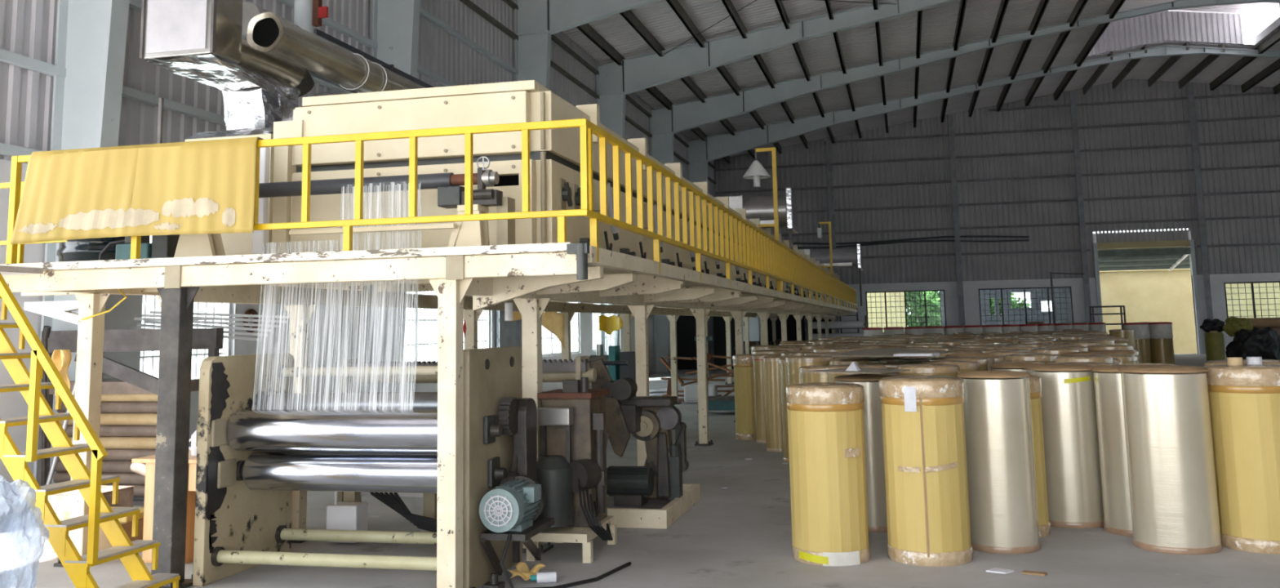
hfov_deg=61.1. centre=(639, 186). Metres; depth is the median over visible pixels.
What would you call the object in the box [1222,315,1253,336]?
sack
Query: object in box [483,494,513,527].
fan grille
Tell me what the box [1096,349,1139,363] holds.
roll
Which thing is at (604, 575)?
power cable
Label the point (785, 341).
roll
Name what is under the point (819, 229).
lamp pole
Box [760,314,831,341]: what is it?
tall cabinet
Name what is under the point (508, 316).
pipe stub
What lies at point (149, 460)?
desk
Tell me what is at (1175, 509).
roll
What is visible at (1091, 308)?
rack
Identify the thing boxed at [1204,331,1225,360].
roll
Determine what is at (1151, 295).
building
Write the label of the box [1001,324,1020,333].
roll
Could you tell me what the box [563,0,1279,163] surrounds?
ceiling
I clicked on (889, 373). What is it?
roll
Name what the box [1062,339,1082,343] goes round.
roll
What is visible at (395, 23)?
frame
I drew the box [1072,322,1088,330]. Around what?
roll
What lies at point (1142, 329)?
roll
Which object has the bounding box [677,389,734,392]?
plank
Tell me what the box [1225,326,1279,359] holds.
heap
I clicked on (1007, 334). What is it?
roll
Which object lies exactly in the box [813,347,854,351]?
roll
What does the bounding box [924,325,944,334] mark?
roll
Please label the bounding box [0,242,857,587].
platform
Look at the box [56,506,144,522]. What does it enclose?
carton
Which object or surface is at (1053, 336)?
roll
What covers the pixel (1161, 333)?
roll
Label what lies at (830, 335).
roll
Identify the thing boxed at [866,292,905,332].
outbuilding
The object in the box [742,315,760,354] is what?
switch box
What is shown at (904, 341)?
roll
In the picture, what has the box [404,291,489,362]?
window
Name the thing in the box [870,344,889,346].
roll
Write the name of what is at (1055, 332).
roll
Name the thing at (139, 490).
tube
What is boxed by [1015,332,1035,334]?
roll
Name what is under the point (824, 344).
roll
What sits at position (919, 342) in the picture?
roll
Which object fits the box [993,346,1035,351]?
roll
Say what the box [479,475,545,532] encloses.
motor
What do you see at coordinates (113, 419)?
tube
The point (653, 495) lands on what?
machine
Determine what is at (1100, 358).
roll
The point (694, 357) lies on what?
plank
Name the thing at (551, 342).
window
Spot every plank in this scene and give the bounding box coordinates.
[659,356,684,383]
[661,377,724,381]
[662,394,721,396]
[665,355,693,359]
[666,378,671,394]
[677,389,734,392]
[680,372,732,386]
[685,363,733,373]
[693,356,733,373]
[706,353,712,361]
[711,355,733,359]
[711,373,733,377]
[716,384,734,386]
[723,387,734,395]
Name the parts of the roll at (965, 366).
cardboard lid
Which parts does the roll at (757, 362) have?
cardboard lid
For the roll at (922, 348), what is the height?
1.262 m
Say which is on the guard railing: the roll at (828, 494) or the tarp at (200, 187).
the tarp at (200, 187)
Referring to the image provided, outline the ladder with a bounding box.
[839,307,859,333]
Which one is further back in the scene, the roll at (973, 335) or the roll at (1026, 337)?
the roll at (973, 335)
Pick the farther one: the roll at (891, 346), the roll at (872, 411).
the roll at (891, 346)
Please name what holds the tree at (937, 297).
on the ground
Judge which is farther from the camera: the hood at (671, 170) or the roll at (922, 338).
the roll at (922, 338)
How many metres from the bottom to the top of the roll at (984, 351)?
1.276 m
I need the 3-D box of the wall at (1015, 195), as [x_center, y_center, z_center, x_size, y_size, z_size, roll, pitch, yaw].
[22.461,1.222,48.744,38.850,12.514,0.500,-3,-8,13]
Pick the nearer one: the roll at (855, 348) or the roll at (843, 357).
the roll at (843, 357)
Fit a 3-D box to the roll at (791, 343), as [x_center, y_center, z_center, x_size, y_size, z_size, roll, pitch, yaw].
[2.874,3.565,20.191,0.522,1.296,0.522,4,-9,-33]
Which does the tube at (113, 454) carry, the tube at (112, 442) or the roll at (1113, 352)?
the tube at (112, 442)
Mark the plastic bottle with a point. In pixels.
(544, 576)
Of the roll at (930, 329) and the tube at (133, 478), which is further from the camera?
the roll at (930, 329)
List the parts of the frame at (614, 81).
splice plate, splice plate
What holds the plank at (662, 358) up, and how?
on the plank at (662, 378)
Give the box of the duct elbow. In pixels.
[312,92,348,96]
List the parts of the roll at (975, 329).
red lid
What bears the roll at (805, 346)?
on the floor
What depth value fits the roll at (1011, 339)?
21.12 m
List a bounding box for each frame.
[367,0,420,392]
[514,0,659,89]
[595,0,958,355]
[649,0,1279,372]
[687,44,1279,183]
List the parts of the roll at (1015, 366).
cardboard lid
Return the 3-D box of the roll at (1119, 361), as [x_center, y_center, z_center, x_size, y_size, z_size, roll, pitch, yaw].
[4.804,2.417,11.343,0.525,1.231,0.526,-1,-7,2]
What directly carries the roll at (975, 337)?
on the floor
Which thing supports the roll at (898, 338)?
on the floor
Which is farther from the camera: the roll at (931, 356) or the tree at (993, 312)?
the tree at (993, 312)
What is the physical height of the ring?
0.328 m
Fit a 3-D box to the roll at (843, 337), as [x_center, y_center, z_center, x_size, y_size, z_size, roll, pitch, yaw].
[5.406,4.559,28.265,0.558,1.296,0.557,-3,-8,14]
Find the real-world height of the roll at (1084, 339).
1.268 m
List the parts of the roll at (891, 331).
red lid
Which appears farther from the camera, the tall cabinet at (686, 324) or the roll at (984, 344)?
the tall cabinet at (686, 324)
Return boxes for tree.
[906,291,941,329]
[925,291,941,325]
[989,292,1031,314]
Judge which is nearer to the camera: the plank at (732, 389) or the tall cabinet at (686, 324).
the plank at (732, 389)
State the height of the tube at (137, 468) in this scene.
0.249 m
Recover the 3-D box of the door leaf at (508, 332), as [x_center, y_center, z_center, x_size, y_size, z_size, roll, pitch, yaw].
[-2.870,3.779,24.601,0.100,2.180,1.800,-3,-8,13]
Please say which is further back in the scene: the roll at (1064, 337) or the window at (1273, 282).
the window at (1273, 282)
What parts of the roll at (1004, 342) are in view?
cardboard lid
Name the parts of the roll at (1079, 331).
cardboard lid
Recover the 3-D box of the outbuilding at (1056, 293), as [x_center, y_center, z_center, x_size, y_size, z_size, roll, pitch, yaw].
[17.794,6.223,52.944,6.250,4.250,0.800,-3,-8,13]
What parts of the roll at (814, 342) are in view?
cardboard lid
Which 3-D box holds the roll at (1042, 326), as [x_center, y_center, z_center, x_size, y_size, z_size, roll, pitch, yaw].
[13.497,5.301,35.961,0.619,1.489,0.619,-3,-8,11]
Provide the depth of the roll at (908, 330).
32.91 m
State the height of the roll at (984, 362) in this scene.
1.275 m
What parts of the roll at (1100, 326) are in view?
red lid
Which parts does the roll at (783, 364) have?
cardboard lid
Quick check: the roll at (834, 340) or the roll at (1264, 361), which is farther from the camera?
the roll at (834, 340)
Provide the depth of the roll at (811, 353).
14.77 m
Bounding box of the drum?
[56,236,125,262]
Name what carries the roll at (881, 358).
on the floor
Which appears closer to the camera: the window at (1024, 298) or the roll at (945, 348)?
the roll at (945, 348)
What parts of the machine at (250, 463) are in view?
plate, plate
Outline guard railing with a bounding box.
[0,118,857,309]
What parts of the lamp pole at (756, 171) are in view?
lamp shade, bulb, arm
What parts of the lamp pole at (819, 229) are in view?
bulb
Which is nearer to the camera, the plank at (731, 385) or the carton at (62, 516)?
the carton at (62, 516)
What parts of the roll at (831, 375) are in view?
cardboard lid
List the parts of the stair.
tread leg, tread leg, tread leg, tread leg, rail post, tread leg, tread leg, handrail, tread leg, tread leg, tread leg, tread leg, rail post, tread leg, tread leg, tread leg, tread leg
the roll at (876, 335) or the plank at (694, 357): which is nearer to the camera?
the plank at (694, 357)
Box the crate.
[1025,321,1044,324]
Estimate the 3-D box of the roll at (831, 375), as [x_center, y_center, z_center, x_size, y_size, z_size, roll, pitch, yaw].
[1.957,2.230,9.633,0.543,1.272,0.543,-5,-8,25]
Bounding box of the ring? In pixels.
[243,308,258,332]
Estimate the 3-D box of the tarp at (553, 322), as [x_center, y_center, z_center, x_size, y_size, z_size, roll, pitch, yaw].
[-1.441,2.023,15.283,0.910,0.540,0.200,-4,-8,21]
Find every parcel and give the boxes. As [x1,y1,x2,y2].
[749,341,755,347]
[768,341,773,345]
[775,338,781,344]
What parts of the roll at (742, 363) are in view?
paper lid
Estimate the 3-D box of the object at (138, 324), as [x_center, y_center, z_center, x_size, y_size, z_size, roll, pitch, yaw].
[-4.913,1.617,12.189,1.463,0.175,0.050,-1,-7,-2]
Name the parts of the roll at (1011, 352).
paper lid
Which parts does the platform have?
wall bracket, plate, post, splice plate, post, plate, plate, post, post, splice plate, post, post, plate, post, deck plate, post, post, deck plate, post, post, plate, post, deck plate, post, post, post, post, post, post, post, post, post, post, post, post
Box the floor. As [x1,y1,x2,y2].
[0,353,1279,587]
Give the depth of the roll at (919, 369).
9.37 m
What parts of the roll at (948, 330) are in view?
red lid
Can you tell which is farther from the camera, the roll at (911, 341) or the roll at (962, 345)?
the roll at (911, 341)
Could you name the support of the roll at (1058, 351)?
on the floor
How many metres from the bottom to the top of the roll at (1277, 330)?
0.299 m
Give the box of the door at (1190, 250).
[1093,239,1203,353]
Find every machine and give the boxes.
[192,346,554,587]
[526,377,617,563]
[589,343,635,395]
[589,358,700,528]
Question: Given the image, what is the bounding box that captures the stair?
[0,265,180,587]
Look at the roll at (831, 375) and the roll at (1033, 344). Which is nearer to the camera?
the roll at (831, 375)
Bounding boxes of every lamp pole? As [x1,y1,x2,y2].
[742,146,780,291]
[817,221,834,304]
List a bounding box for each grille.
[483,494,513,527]
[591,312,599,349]
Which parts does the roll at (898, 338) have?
paper lid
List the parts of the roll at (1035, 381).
paper lid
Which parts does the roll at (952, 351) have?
paper lid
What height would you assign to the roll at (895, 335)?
1.286 m
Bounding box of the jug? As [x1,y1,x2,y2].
[188,430,196,455]
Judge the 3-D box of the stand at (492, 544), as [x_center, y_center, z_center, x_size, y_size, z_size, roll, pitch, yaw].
[-0.788,2.407,7.201,0.300,0.319,0.728,-3,-8,13]
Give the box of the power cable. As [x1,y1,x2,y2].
[499,533,631,587]
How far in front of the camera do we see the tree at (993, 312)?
54.84 m
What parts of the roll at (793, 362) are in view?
cardboard lid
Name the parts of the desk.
drawer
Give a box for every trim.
[663,0,756,54]
[818,0,896,4]
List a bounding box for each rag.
[51,349,71,394]
[508,560,546,580]
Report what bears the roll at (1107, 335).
on the floor
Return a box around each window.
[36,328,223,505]
[140,295,231,377]
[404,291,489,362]
[542,302,578,356]
[591,303,599,351]
[865,289,946,333]
[978,286,1073,324]
[1223,280,1279,317]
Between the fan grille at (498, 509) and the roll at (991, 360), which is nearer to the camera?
the fan grille at (498, 509)
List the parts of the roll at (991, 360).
cardboard lid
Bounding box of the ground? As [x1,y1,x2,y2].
[139,343,596,377]
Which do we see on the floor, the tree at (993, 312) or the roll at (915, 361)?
the roll at (915, 361)
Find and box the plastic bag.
[0,474,49,587]
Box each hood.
[292,90,590,166]
[527,82,566,101]
[592,123,639,193]
[643,154,675,211]
[679,176,702,224]
[706,193,724,234]
[724,207,742,243]
[742,217,755,244]
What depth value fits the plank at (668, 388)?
23.78 m
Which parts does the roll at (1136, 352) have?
cardboard lid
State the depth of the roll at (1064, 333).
27.55 m
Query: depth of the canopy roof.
51.46 m
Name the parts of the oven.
handle plate, handle knob, handle plate, handle knob, strut rod, strut rod, strut rod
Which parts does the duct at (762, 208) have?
duct arm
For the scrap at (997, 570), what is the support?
on the floor
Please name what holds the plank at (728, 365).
on the plank at (732, 389)
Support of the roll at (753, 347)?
on the floor
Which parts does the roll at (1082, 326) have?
red lid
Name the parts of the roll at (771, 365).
cardboard lid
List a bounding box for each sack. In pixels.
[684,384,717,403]
[1199,318,1224,332]
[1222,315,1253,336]
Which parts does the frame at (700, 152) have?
splice plate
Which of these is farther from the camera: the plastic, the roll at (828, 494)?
the plastic
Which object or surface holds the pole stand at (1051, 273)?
on the floor
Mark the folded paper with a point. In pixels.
(853, 366)
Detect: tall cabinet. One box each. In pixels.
[669,308,711,368]
[710,310,755,369]
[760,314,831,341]
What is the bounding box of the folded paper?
[845,361,860,370]
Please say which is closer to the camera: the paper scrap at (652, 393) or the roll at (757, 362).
the roll at (757, 362)
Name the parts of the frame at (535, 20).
splice plate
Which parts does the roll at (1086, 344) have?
paper lid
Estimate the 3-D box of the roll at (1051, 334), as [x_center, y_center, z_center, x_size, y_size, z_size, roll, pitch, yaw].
[11.116,4.510,28.547,0.554,1.250,0.554,-3,-8,14]
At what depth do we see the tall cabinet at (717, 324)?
40.52 m
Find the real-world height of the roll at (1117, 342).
1.258 m
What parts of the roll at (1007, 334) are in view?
cardboard lid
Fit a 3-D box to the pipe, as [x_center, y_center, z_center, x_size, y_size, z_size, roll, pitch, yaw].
[-2.258,-2.831,18.300,0.590,4.310,14.450,-3,-8,13]
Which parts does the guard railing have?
rail, post, post, rail, rail, rail, rail, rail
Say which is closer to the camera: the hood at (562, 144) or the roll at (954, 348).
the hood at (562, 144)
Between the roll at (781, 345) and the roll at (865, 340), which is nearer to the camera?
the roll at (781, 345)
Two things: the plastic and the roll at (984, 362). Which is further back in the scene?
the plastic
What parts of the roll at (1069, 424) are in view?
cardboard lid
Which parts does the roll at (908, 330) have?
red lid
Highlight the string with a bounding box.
[80,288,127,319]
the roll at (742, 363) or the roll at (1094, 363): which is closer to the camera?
the roll at (1094, 363)
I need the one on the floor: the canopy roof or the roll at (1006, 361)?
the roll at (1006, 361)
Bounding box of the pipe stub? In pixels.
[504,302,513,320]
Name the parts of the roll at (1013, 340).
paper lid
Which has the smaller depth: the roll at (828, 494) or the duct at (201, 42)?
the roll at (828, 494)
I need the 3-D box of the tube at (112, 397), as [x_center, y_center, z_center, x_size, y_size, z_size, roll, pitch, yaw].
[-5.325,2.122,10.993,1.315,0.115,0.115,-3,-8,13]
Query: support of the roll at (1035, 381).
on the floor
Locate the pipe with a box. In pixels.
[241,0,426,88]
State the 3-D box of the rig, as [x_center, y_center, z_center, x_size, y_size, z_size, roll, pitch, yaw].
[-1.458,2.123,8.875,2.250,1.420,0.500,-3,-8,13]
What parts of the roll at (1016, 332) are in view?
cardboard lid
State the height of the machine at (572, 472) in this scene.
1.280 m
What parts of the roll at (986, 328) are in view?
red lid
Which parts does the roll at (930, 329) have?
red lid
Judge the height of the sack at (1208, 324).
0.550 m
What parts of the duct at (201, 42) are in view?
stay rod, panel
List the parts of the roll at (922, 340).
paper lid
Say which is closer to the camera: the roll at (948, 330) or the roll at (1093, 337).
the roll at (1093, 337)
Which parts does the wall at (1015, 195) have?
gable post, gable post, gable post, gable post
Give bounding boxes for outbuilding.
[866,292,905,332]
[939,287,1071,326]
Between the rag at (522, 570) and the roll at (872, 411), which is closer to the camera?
the rag at (522, 570)
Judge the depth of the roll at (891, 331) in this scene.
32.68 m
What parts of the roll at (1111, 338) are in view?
paper lid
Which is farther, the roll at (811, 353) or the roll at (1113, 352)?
the roll at (811, 353)
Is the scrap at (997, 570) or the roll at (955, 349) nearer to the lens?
the scrap at (997, 570)
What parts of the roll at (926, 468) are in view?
paper lid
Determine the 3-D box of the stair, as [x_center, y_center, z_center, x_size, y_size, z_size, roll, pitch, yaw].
[-3.896,1.398,6.830,2.330,2.488,0.990,-3,-8,13]
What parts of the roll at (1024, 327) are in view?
red lid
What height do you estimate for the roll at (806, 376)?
1.224 m
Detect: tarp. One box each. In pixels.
[10,137,263,244]
[512,311,564,347]
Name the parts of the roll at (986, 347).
paper lid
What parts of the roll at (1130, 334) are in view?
cardboard lid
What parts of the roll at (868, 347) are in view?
paper lid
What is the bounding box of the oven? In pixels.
[252,80,839,305]
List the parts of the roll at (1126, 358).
cardboard lid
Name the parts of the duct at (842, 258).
duct arm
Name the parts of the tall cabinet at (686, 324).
frame post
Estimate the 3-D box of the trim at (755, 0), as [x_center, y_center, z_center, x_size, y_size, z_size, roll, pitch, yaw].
[3.205,-5.046,28.542,0.022,0.982,9.953,3,-9,-30]
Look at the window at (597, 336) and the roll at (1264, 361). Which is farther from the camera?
the window at (597, 336)
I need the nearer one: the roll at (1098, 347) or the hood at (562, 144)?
the hood at (562, 144)
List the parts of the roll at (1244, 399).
paper lid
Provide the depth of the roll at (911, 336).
27.69 m
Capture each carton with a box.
[48,484,133,514]
[52,517,143,552]
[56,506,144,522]
[326,491,368,542]
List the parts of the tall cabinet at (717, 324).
frame post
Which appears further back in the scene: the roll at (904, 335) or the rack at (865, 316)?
the rack at (865, 316)
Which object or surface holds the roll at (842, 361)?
on the floor
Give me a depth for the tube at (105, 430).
10.88 m
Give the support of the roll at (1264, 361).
on the floor
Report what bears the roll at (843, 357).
on the floor
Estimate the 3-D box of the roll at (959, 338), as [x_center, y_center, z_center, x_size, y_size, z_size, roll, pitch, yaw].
[7.182,3.999,24.034,0.554,1.256,0.554,4,-9,-33]
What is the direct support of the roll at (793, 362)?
on the floor
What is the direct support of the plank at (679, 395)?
on the plank at (668, 388)
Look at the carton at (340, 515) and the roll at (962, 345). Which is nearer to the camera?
the carton at (340, 515)
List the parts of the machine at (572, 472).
gear motor, box leg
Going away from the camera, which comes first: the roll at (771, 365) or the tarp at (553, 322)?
the roll at (771, 365)
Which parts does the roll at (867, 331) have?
red lid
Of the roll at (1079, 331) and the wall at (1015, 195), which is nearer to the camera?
the roll at (1079, 331)
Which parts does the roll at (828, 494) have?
paper lid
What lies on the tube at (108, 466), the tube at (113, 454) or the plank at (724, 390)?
the tube at (113, 454)
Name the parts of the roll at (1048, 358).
cardboard lid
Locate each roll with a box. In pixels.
[173,155,515,257]
[733,354,755,439]
[750,345,781,354]
[751,349,789,355]
[751,353,777,443]
[762,355,787,452]
[767,346,801,351]
[777,357,789,462]
[778,342,807,345]
[779,344,801,346]
[780,340,804,342]
[780,351,811,355]
[785,355,834,386]
[786,382,870,565]
[793,344,825,349]
[799,348,814,351]
[799,364,834,383]
[804,351,841,356]
[808,340,834,345]
[812,320,865,328]
[813,333,862,339]
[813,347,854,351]
[816,339,839,342]
[818,337,842,339]
[820,343,848,345]
[826,364,887,382]
[829,358,879,364]
[833,373,897,532]
[834,341,855,343]
[834,355,869,359]
[835,336,857,338]
[835,345,858,347]
[838,338,859,342]
[847,345,881,349]
[848,346,867,350]
[854,337,876,339]
[857,338,874,342]
[857,343,879,345]
[858,342,881,344]
[860,356,903,361]
[862,327,883,336]
[862,339,890,342]
[866,361,919,367]
[869,336,890,339]
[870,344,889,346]
[871,334,893,336]
[878,342,905,343]
[878,375,973,566]
[879,340,908,343]
[880,343,907,346]
[880,345,906,348]
[882,337,908,340]
[883,326,904,336]
[886,367,897,375]
[893,333,913,336]
[893,360,929,363]
[896,363,959,376]
[897,346,928,349]
[902,335,923,337]
[902,357,916,359]
[903,334,924,336]
[904,326,924,334]
[904,355,934,357]
[906,343,942,347]
[907,339,921,343]
[913,339,944,343]
[913,356,941,359]
[914,337,942,339]
[914,341,937,343]
[919,335,934,337]
[920,360,977,373]
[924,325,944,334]
[927,346,965,351]
[929,356,988,370]
[933,336,956,337]
[934,350,983,356]
[936,340,965,346]
[938,337,959,339]
[944,325,964,334]
[945,352,995,370]
[947,347,986,350]
[948,334,972,336]
[954,344,988,347]
[955,335,972,337]
[955,349,981,351]
[957,370,1040,553]
[958,337,975,339]
[959,339,983,342]
[960,342,994,345]
[963,333,982,336]
[964,324,982,333]
[966,336,984,338]
[976,361,980,370]
[978,339,1012,345]
[979,348,1026,353]
[982,324,1002,333]
[982,332,999,334]
[982,346,999,349]
[983,335,1011,339]
[984,344,1005,346]
[986,350,1035,355]
[989,362,1044,372]
[990,355,1004,361]
[992,337,1018,340]
[992,360,1046,364]
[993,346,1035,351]
[994,333,1014,335]
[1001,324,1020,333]
[1004,353,1058,364]
[1009,331,1030,333]
[1011,334,1037,337]
[1011,337,1043,342]
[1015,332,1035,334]
[1017,336,1035,338]
[1017,339,1053,343]
[1017,342,1051,347]
[1018,324,1038,333]
[1023,364,1103,528]
[1028,337,1057,340]
[1028,374,1050,537]
[1030,333,1051,335]
[1030,347,1079,355]
[1035,335,1063,339]
[1037,323,1055,331]
[1040,344,1080,348]
[1044,346,1088,351]
[1048,361,1113,366]
[1051,331,1073,333]
[1051,333,1063,335]
[1052,340,1067,343]
[1054,323,1072,331]
[1054,355,1114,364]
[1058,335,1085,339]
[1061,351,1112,355]
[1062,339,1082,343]
[1063,333,1085,335]
[1064,329,1084,331]
[1066,341,1102,346]
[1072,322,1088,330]
[1077,330,1098,333]
[1079,339,1115,344]
[1081,336,1111,339]
[1084,331,1107,334]
[1084,338,1109,339]
[1086,334,1115,337]
[1087,322,1106,331]
[1087,344,1133,351]
[1088,350,1134,355]
[1088,354,1137,364]
[1091,364,1146,536]
[1095,337,1128,341]
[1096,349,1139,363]
[1108,328,1136,350]
[1111,363,1175,365]
[1113,357,1122,364]
[1114,340,1128,344]
[1118,364,1222,554]
[1122,322,1151,363]
[1149,321,1174,364]
[1203,363,1279,554]
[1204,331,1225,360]
[1204,359,1279,366]
[1247,317,1279,327]
[1257,327,1279,336]
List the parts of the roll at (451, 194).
support plate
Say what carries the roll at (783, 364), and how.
on the floor
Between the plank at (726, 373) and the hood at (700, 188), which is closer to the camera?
the hood at (700, 188)
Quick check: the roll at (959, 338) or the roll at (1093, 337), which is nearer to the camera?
the roll at (1093, 337)
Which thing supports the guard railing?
on the platform
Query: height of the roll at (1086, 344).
1.277 m
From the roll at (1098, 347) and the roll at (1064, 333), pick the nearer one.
the roll at (1098, 347)
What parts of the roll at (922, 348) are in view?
paper lid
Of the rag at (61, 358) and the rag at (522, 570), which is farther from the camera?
the rag at (61, 358)
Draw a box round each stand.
[480,517,554,574]
[1049,271,1084,323]
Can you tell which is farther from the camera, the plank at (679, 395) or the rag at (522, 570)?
the plank at (679, 395)
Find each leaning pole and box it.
[41,325,51,485]
[45,377,75,484]
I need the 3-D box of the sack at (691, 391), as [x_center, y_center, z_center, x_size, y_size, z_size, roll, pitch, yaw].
[1.309,4.463,23.338,0.700,0.380,0.300,-3,-8,13]
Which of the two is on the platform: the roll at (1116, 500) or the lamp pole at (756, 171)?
the lamp pole at (756, 171)
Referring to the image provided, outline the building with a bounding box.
[1099,268,1279,353]
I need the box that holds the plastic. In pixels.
[599,314,622,334]
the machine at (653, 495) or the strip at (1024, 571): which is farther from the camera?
the machine at (653, 495)
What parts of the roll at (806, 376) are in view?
cardboard lid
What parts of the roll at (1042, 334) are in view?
cardboard lid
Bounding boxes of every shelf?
[48,377,199,394]
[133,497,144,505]
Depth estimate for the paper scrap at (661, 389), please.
27.17 m
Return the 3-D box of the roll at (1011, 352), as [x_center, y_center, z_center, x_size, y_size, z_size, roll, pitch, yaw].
[4.360,2.566,12.625,0.557,1.281,0.558,3,-9,-30]
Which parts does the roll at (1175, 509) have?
cardboard lid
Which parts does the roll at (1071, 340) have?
cardboard lid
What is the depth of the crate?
45.15 m
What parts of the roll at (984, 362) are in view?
cardboard lid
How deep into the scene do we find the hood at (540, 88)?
8.18 m
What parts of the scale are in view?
weighing plate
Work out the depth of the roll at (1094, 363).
9.54 m
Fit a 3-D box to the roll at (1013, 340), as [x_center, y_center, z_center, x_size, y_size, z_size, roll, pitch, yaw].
[7.370,3.524,20.485,0.589,1.281,0.588,-8,-10,44]
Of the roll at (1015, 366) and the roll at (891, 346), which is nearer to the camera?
the roll at (1015, 366)
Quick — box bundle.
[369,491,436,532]
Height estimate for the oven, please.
1.352 m
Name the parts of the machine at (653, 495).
crank handle, swing arm, motor, plate, motor, lever arm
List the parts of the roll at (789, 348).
paper lid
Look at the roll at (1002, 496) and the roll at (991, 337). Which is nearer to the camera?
the roll at (1002, 496)
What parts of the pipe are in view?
damper plate, damper handle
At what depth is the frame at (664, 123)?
38.88 m
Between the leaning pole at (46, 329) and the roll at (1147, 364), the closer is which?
the roll at (1147, 364)
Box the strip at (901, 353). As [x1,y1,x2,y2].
[893,352,939,355]
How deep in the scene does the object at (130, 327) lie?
12.09 m
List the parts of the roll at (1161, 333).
red lid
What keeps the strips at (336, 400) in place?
hanging from the roll at (451, 194)
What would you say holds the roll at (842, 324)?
on the rack at (865, 316)
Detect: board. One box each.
[803,367,910,373]
[821,347,951,356]
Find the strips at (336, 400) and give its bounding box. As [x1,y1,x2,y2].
[251,182,421,409]
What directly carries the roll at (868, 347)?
on the floor
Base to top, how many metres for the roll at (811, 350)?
1.247 m
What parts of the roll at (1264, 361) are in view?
paper lid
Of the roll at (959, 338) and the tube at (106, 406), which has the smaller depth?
the tube at (106, 406)
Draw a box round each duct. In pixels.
[139,0,314,255]
[246,12,423,93]
[308,28,434,93]
[715,186,798,294]
[803,243,863,306]
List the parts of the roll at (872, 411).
cardboard lid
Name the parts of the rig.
plate, leg, leg, plate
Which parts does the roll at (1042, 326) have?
red lid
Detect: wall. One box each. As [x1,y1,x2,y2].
[0,0,715,506]
[713,79,1279,353]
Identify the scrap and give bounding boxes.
[648,388,666,392]
[648,392,684,395]
[986,567,1014,573]
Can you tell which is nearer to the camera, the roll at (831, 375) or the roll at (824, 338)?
the roll at (831, 375)
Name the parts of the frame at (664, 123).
splice plate, splice plate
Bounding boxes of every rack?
[804,315,867,340]
[1088,305,1126,334]
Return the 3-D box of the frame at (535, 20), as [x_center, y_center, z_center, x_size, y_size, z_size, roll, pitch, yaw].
[15.857,-2.067,21.360,38.670,12.271,0.260,-3,-8,13]
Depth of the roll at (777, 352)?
16.71 m
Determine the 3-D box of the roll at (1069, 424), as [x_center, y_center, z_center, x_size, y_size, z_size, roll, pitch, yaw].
[3.511,2.112,8.930,0.581,1.266,0.581,0,-7,-9]
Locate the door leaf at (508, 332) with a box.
[497,310,522,391]
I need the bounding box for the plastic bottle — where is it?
[530,571,556,582]
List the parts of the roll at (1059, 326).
red lid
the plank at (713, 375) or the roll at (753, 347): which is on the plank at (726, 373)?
the plank at (713, 375)
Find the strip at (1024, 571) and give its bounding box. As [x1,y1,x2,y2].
[1021,569,1047,575]
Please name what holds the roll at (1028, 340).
on the floor
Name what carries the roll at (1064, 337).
on the floor
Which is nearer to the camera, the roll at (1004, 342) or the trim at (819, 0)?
the roll at (1004, 342)
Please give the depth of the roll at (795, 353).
16.03 m
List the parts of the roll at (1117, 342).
cardboard lid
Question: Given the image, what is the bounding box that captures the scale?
[694,336,734,413]
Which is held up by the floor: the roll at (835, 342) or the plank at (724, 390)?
the roll at (835, 342)
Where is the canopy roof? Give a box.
[1097,246,1190,271]
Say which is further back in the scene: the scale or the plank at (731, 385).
the plank at (731, 385)
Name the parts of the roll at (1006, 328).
red lid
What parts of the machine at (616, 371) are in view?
flange plate, control panel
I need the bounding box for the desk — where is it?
[131,448,196,563]
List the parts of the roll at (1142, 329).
red lid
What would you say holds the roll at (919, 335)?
on the floor
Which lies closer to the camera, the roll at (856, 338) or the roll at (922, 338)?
the roll at (922, 338)
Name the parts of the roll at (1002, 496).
cardboard lid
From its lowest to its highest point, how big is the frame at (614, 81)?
12.271 m
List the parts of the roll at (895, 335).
cardboard lid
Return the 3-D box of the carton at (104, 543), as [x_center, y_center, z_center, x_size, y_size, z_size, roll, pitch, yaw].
[-4.202,2.738,8.568,0.600,0.226,0.500,-3,-8,13]
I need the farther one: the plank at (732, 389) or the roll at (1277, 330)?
the roll at (1277, 330)
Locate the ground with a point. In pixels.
(199, 357)
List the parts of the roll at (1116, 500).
cardboard lid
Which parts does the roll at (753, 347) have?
cardboard lid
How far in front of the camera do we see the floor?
7.65 m
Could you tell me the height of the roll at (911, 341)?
1.262 m
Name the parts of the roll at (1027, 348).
paper lid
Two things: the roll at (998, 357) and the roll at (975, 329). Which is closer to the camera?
the roll at (998, 357)
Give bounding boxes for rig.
[335,355,596,532]
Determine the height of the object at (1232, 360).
0.055 m
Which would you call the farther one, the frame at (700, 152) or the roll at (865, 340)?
the frame at (700, 152)
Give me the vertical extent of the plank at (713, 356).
0.120 m
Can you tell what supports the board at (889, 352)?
on the roll at (965, 366)
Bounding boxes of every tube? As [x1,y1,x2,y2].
[53,471,145,484]
[54,459,146,472]
[56,401,157,413]
[57,448,155,460]
[58,413,156,425]
[61,393,157,401]
[61,424,156,436]
[68,436,155,448]
[102,484,145,497]
[129,462,146,476]

